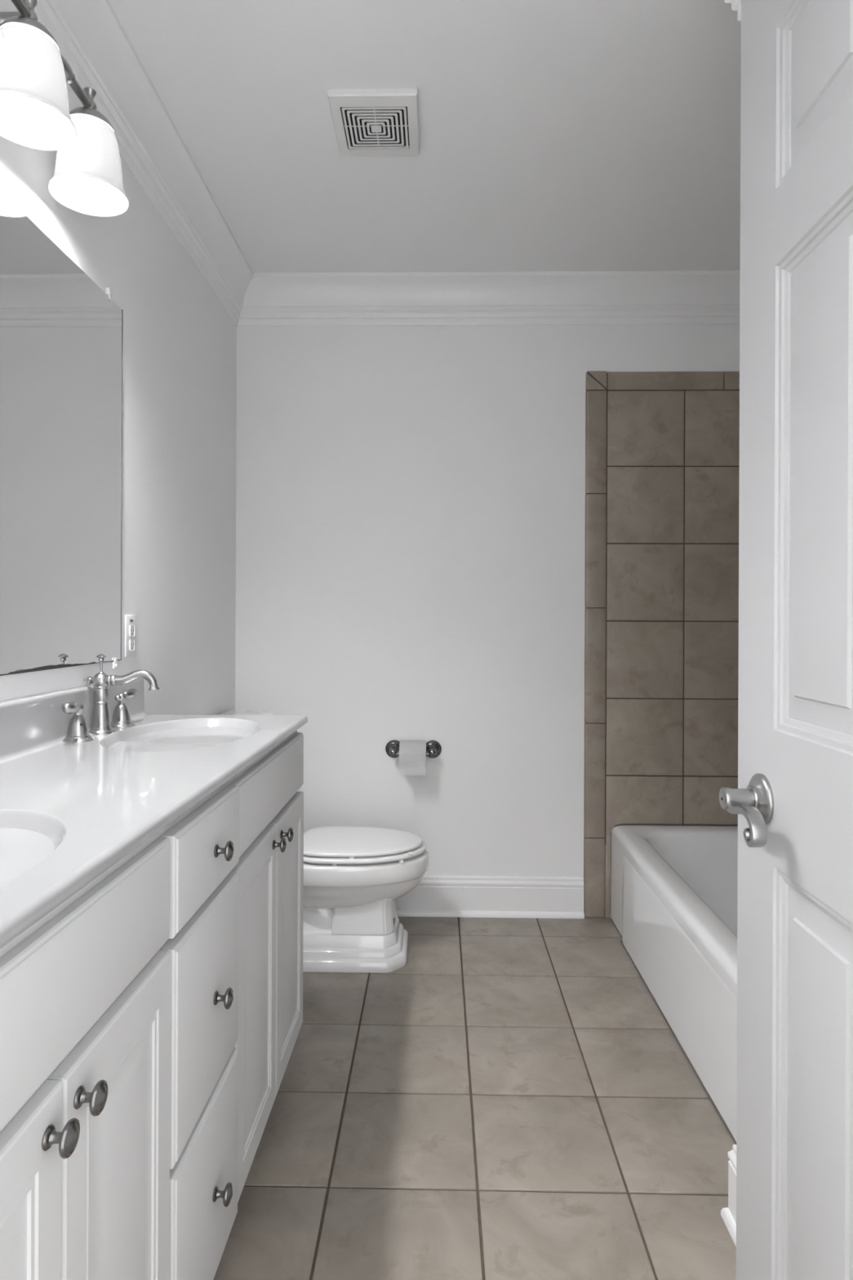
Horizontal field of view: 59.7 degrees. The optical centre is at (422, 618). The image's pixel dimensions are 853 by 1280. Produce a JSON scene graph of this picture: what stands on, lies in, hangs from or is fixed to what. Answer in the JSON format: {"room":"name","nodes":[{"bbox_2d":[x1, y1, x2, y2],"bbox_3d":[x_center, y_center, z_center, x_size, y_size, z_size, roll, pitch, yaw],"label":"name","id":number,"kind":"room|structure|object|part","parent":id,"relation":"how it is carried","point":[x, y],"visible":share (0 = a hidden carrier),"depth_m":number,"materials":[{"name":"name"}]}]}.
{"room":"bathroom","nodes":[
{"label":"bathroom","id":0,"kind":"room"},
{"bbox_2d":[0,0,236,715],"bbox_3d":[-0.862,-0.087,1.753,0.120,2.608,2.910,0,0,1],"label":"wall","id":1,"kind":"structure","parent":0,"point":[180,344],"depth_m":2.27,"materials":[{"name":"white paint"}]},
{"bbox_2d":[0,190,123,675],"bbox_3d":[-0.806,-0.352,1.218,0.011,0.962,1.482,0,0,1],"label":"mirror","id":2,"kind":"object","parent":1,"relation":"attached to","point":[61,335],"visible":1,"depth_m":1.61,"materials":[{"name":"silver mirror"}]},
{"bbox_2d":[0,0,128,217],"bbox_3d":[-0.716,-1.009,1.329,0.182,0.250,0.617,0,0,1],"label":"vanity light","id":3,"kind":"object","parent":1,"relation":"attached to","point":[35,113],"visible":1,"depth_m":1.39,"materials":[{"name":"white glass"}]},
{"bbox_3d":[-0.707,-0.962,1.097,0.155,0.154,0.155,0,0,1],"label":"lamp shade","id":4,"kind":"part","parent":3,"relation":"part of","materials":[{"name":"white glass"}]},
{"bbox_3d":[-0.745,-1.072,1.329,0.084,0.020,0.020,0,0,1],"label":"arm","id":5,"kind":"part","parent":3,"relation":"part of","materials":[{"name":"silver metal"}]},
{"bbox_3d":[-0.703,-0.976,1.328,0.060,0.116,0.060,0,0,1],"label":"bulb","id":6,"kind":"part","parent":3,"relation":"part of","materials":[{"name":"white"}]},
{"bbox_3d":[-0.702,-1.078,1.328,0.027,0.062,0.027,0,0,1],"label":"lamp stem","id":7,"kind":"part","parent":3,"relation":"part of","materials":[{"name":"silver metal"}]},
{"bbox_3d":[-0.703,-0.962,1.328,0.155,0.154,0.155,0,0,1],"label":"lamp shade","id":8,"kind":"part","parent":3,"relation":"part of","materials":[{"name":"white glass"}]},
{"bbox_3d":[-0.698,-0.962,1.559,0.155,0.154,0.155,0,0,1],"label":"lamp shade","id":9,"kind":"part","parent":3,"relation":"part of","materials":[{"name":"white glass"}]},
{"bbox_3d":[-0.698,-0.976,1.559,0.060,0.116,0.060,0,0,1],"label":"bulb","id":10,"kind":"part","parent":3,"relation":"part of","materials":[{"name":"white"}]},
{"bbox_3d":[-0.698,-1.078,1.559,0.027,0.062,0.027,0,0,1],"label":"lamp stem","id":11,"kind":"part","parent":3,"relation":"part of","materials":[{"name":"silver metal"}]},
{"bbox_2d":[0,678,149,764],"bbox_3d":[-0.790,0.214,1.253,0.045,0.111,1.634,0,0,1],"label":"backsplash","id":12,"kind":"structure","parent":1,"relation":"attached to","point":[32,724],"depth_m":1.54,"materials":[{"name":"stone"}]},
{"bbox_2d":[124,614,136,657],"bbox_3d":[-0.792,0.046,2.021,0.009,0.114,0.068,0,0,1],"label":"wall outlet","id":13,"kind":"object","parent":1,"relation":"attached to","point":[130,650],"visible":1,"depth_m":2.01,"materials":[{"name":"white plastic"}]},
{"bbox_2d":[128,639,134,650],"bbox_3d":[-0.790,0.072,2.021,0.005,0.030,0.028,0,0,1],"label":"receptacle","id":14,"kind":"object","parent":13,"relation":"attached to","point":[131,642],"depth_m":2.02,"materials":[{"name":"white plastic"}]},
{"bbox_2d":[128,625,134,636],"bbox_3d":[-0.790,0.033,2.021,0.005,0.030,0.028,0,0,1],"label":"receptacle","id":15,"kind":"object","parent":13,"relation":"attached to","point":[131,628],"depth_m":2.02,"materials":[{"name":"white plastic"}]},
{"bbox_2d":[34,0,253,326],"bbox_3d":[-0.751,-1.302,1.750,0.092,0.178,2.670,0,0,1],"label":"trim","id":16,"kind":"structure","parent":1,"relation":"attached to","point":[90,35],"depth_m":2.02,"materials":[{"name":"paint"}]},
{"bbox_2d":[108,0,741,272],"bbox_3d":[0.359,-1.447,1.728,2.552,0.120,2.910,0,0,1],"label":"ceiling","id":17,"kind":"structure","parent":0,"point":[555,135],"depth_m":2.09,"materials":[{"name":"white paint"}]},
{"bbox_2d":[327,88,419,155],"bbox_3d":[-0.129,-1.377,2.075,0.236,0.022,0.256,0,0,1],"label":"ceiling vent","id":18,"kind":"object","parent":17,"relation":"in","point":[377,121],"visible":1,"depth_m":2.04,"materials":[{"name":"white plastic"}]},
{"bbox_2d":[342,106,408,149],"bbox_3d":[-0.129,-1.371,2.075,0.180,0.010,0.180,0,0,1],"label":"grille","id":19,"kind":"object","parent":18,"relation":"attached to","point":[362,127],"depth_m":2.08,"materials":[{"name":"white plastic"}]},
{"bbox_2d":[213,916,736,1279],"bbox_3d":[0.337,1.261,1.138,2.552,0.080,4.090,0,0,1],"label":"floor","id":20,"kind":"structure","parent":0,"point":[512,1100],"depth_m":1.77,"materials":[{"name":"tile"}]},
{"bbox_2d":[0,729,303,1279],"bbox_3d":[-0.560,0.753,1.254,0.481,0.928,1.620,0,0,2],"label":"vanity cabinet","id":21,"kind":"object","parent":20,"relation":"on","point":[151,1020],"visible":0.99,"depth_m":1.01,"materials":[{"name":"white wood"}]},
{"bbox_3d":[-0.387,0.797,0.604,0.018,0.639,0.332,0,0,2],"label":"cabinet door","id":22,"kind":"part","parent":21,"relation":"part of","materials":[{"name":"white wood"}]},
{"bbox_3d":[-0.357,0.515,0.737,0.030,0.034,0.034,0,0,2],"label":"knob","id":23,"kind":"part","parent":21,"relation":"part of","materials":[{"name":"grey metal"}]},
{"bbox_3d":[-0.355,0.515,0.799,0.030,0.034,0.034,0,0,2],"label":"knob","id":24,"kind":"part","parent":21,"relation":"part of","materials":[{"name":"grey metal"}]},
{"bbox_3d":[-0.376,0.797,0.921,0.018,0.639,0.298,0,0,2],"label":"cabinet door","id":25,"kind":"part","parent":21,"relation":"part of","materials":[{"name":"white wood"}]},
{"bbox_2d":[0,678,307,948],"bbox_3d":[-0.574,0.274,1.253,0.478,0.228,1.642,0,0,1],"label":"countertop","id":26,"kind":"structure","parent":21,"relation":"on","point":[69,812],"depth_m":1.23,"materials":[{"name":"stone"}]},
{"bbox_2d":[0,808,66,884],"bbox_3d":[-0.586,0.327,0.787,0.333,0.120,0.519,0,0,1],"label":"sink","id":27,"kind":"object","parent":26,"relation":"in","point":[31,840],"depth_m":0.96,"materials":[{"name":"white ceramic"}]},
{"bbox_2d":[61,653,159,742],"bbox_3d":[-0.705,0.175,1.741,0.179,0.184,0.365,0,0,1],"label":"faucet","id":28,"kind":"object","parent":26,"relation":"on","point":[77,731],"visible":1,"depth_m":1.73,"materials":[{"name":"silver metal"}]},
{"bbox_3d":[-0.753,0.193,1.607,0.028,0.036,0.095,0,0,-3],"label":"lever","id":29,"kind":"part","parent":28,"relation":"part of","materials":[{"name":"silver metal"}]},
{"bbox_3d":[-0.755,0.238,1.630,0.065,0.057,0.065,0,0,1],"label":"handle","id":30,"kind":"part","parent":28,"relation":"part of","materials":[{"name":"silver metal"}]},
{"bbox_3d":[-0.753,0.106,1.742,0.022,0.046,0.022,0,0,1],"label":"lift rod","id":31,"kind":"part","parent":28,"relation":"part of","materials":[{"name":"silver metal"}]},
{"bbox_3d":[-0.751,0.238,1.854,0.065,0.057,0.065,0,0,1],"label":"handle","id":32,"kind":"part","parent":28,"relation":"part of","materials":[{"name":"silver metal"}]},
{"bbox_3d":[-0.748,0.193,1.877,0.028,0.036,0.095,0,0,5],"label":"lever","id":33,"kind":"part","parent":28,"relation":"part of","materials":[{"name":"silver metal"}]},
{"bbox_3d":[-0.679,0.143,1.741,0.128,0.048,0.026,0,0,1],"label":"spout","id":34,"kind":"part","parent":28,"relation":"part of","materials":[{"name":"silver metal"}]},
{"bbox_2d":[99,717,260,748],"bbox_3d":[-0.558,0.328,1.754,0.333,0.120,0.519,0,0,1],"label":"sink","id":35,"kind":"object","parent":26,"relation":"in","point":[151,732],"depth_m":1.84,"materials":[{"name":"white ceramic"}]},
{"bbox_3d":[-0.362,0.636,1.238,0.024,0.317,0.329,0,0,2],"label":"drawer","id":36,"kind":"part","parent":21,"relation":"part of","materials":[{"name":"white wood"}]},
{"bbox_3d":[-0.361,0.388,1.238,0.024,0.148,0.329,0,0,2],"label":"drawer","id":37,"kind":"part","parent":21,"relation":"part of","materials":[{"name":"white wood"}]},
{"bbox_3d":[-0.363,0.964,1.238,0.024,0.310,0.329,0,0,2],"label":"drawer","id":38,"kind":"part","parent":21,"relation":"part of","materials":[{"name":"white wood"}]},
{"bbox_3d":[-0.335,0.969,1.252,0.030,0.034,0.034,0,0,2],"label":"knob","id":39,"kind":"part","parent":21,"relation":"part of","materials":[{"name":"grey metal"}]},
{"bbox_3d":[-0.334,0.639,1.252,0.030,0.034,0.034,0,0,2],"label":"knob","id":40,"kind":"part","parent":21,"relation":"part of","materials":[{"name":"grey metal"}]},
{"bbox_3d":[-0.333,0.391,1.252,0.030,0.034,0.034,0,0,2],"label":"knob","id":41,"kind":"part","parent":21,"relation":"part of","materials":[{"name":"grey metal"}]},
{"bbox_3d":[-0.354,0.797,1.568,0.018,0.639,0.326,0,0,2],"label":"cabinet door","id":42,"kind":"part","parent":21,"relation":"part of","materials":[{"name":"white wood"}]},
{"bbox_3d":[-0.325,0.515,1.694,0.030,0.034,0.034,0,0,2],"label":"knob","id":43,"kind":"part","parent":21,"relation":"part of","materials":[{"name":"grey metal"}]},
{"bbox_3d":[-0.344,0.797,1.896,0.018,0.639,0.324,0,0,2],"label":"cabinet door","id":44,"kind":"part","parent":21,"relation":"part of","materials":[{"name":"white wood"}]},
{"bbox_3d":[-0.323,0.515,1.774,0.030,0.034,0.034,0,0,2],"label":"knob","id":45,"kind":"part","parent":21,"relation":"part of","materials":[{"name":"grey metal"}]},
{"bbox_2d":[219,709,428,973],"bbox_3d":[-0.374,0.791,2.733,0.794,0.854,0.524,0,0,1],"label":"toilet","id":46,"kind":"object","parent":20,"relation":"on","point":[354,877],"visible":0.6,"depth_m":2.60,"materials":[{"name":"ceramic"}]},
{"bbox_3d":[-0.674,0.379,2.739,0.190,0.031,0.524,0,0,1],"label":"tank lid","id":47,"kind":"part","parent":46,"relation":"part of","materials":[{"name":"ceramic"}]},
{"bbox_3d":[-0.227,0.813,2.730,0.453,0.018,0.344,0,0,1],"label":"lid","id":48,"kind":"part","parent":46,"relation":"part of","materials":[{"name":"plastic"}]},
{"bbox_3d":[-0.217,0.836,2.730,0.463,0.017,0.360,0,0,1],"label":"seat","id":49,"kind":"part","parent":46,"relation":"part of","materials":[{"name":"plastic"}]},
{"bbox_3d":[-0.264,0.942,2.731,0.574,0.178,0.364,0,0,1],"label":"bowl","id":50,"kind":"part","parent":46,"relation":"part of","materials":[{"name":"ceramic"}]},
{"bbox_2d":[610,823,737,1144],"bbox_3d":[1.120,1.032,2.270,0.764,0.389,1.533,0,0,1],"label":"bathtub","id":51,"kind":"object","parent":20,"relation":"on","point":[674,886],"visible":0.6,"depth_m":2.33,"materials":[{"name":"ceramic"}]},
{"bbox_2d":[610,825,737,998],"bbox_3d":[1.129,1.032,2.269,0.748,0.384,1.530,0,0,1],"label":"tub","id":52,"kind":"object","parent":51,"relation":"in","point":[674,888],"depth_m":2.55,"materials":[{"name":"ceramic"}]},
{"bbox_2d":[235,324,739,877],"bbox_3d":[0.442,-0.082,3.122,2.432,2.608,0.120,0,0,1],"label":"wall","id":53,"kind":"structure","parent":0,"point":[411,500],"depth_m":3.07,"materials":[{"name":"white paint"}]},
{"bbox_2d":[385,739,441,758],"bbox_3d":[-0.039,0.537,3.030,0.231,0.073,0.082,0,0,1],"label":"toilet paper holder","id":54,"kind":"object","parent":53,"relation":"attached to","point":[433,748],"visible":0.86,"depth_m":3.06,"materials":[{"name":"grey metal"}]},
{"bbox_3d":[-0.117,0.536,3.032,0.073,0.073,0.082,0,0,1],"label":"post","id":55,"kind":"part","parent":54,"relation":"part of","materials":[{"name":"grey metal"}]},
{"bbox_2d":[399,739,426,775],"bbox_3d":[-0.039,0.554,3.002,0.106,0.129,0.117,0,0,1],"label":"toilet paper roll","id":56,"kind":"object","parent":54,"relation":"on","point":[412,753],"visible":1,"depth_m":2.95,"materials":[{"name":"white paper"}]},
{"bbox_3d":[0.040,0.537,3.029,0.073,0.073,0.082,0,0,1],"label":"post","id":57,"kind":"part","parent":54,"relation":"part of","materials":[{"name":"grey metal"}]},
{"bbox_2d":[237,270,740,326],"bbox_3d":[0.384,-1.298,3.017,2.312,0.178,0.092,0,0,1],"label":"trim","id":58,"kind":"structure","parent":53,"relation":"attached to","point":[712,297],"depth_m":3.02,"materials":[{"name":"paint"}]},
{"bbox_2d":[395,875,584,918],"bbox_3d":[-0.060,1.140,3.059,1.442,0.160,0.026,0,0,1],"label":"baseboard","id":59,"kind":"structure","parent":53,"relation":"attached to","point":[455,896],"depth_m":3.05,"materials":[{"name":"paint"}]},
{"bbox_2d":[583,371,739,917],"bbox_3d":[1.101,0.106,3.043,0.870,2.237,0.016,0,0,1],"label":"wall tile","id":60,"kind":"structure","parent":53,"relation":"attached to","point":[662,448],"depth_m":3.04,"materials":[{"name":"tile"}]},
{"bbox_3d":[-0.106,-0.084,0.342,1.450,2.608,0.120,0,0,1],"label":"wall","id":61,"kind":"structure","parent":0,"visible":0},
{"bbox_2d":[719,0,852,1279],"bbox_3d":[0.503,0.061,0.807,0.098,2.298,0.860,0,0,1],"label":"door","id":62,"kind":"structure","parent":61,"relation":"in","point":[793,799],"depth_m":1.04,"materials":[{"name":"white paint"}]},
{"bbox_3d":[0.481,0.291,1.097,0.044,0.064,0.123,0,0,1],"label":"lever","id":63,"kind":"part","parent":62,"relation":"part of","materials":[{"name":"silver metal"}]},
{"bbox_3d":[0.512,0.276,1.141,0.020,0.077,0.077,0,0,1],"label":"handle","id":64,"kind":"part","parent":62,"relation":"part of","materials":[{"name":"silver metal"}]},
{"bbox_3d":[1.062,-0.080,0.874,0.863,2.608,1.230,0,0,1],"label":"wall","id":65,"kind":"structure","parent":0,"visible":0},
{"bbox_2d":[720,1144,736,1246],"bbox_3d":[0.614,1.143,0.957,0.026,0.160,1.138,0,0,1],"label":"baseboard","id":66,"kind":"structure","parent":65,"relation":"attached to","point":[728,1214],"depth_m":1.49,"materials":[{"name":"paint"}]},
{"bbox_2d":[724,0,741,21],"bbox_3d":[0.591,-1.297,0.990,0.092,0.178,1.202,0,0,1],"label":"trim","id":67,"kind":"structure","parent":65,"relation":"attached to","point":[735,4],"depth_m":1.50,"materials":[{"name":"paint"}]}
]}

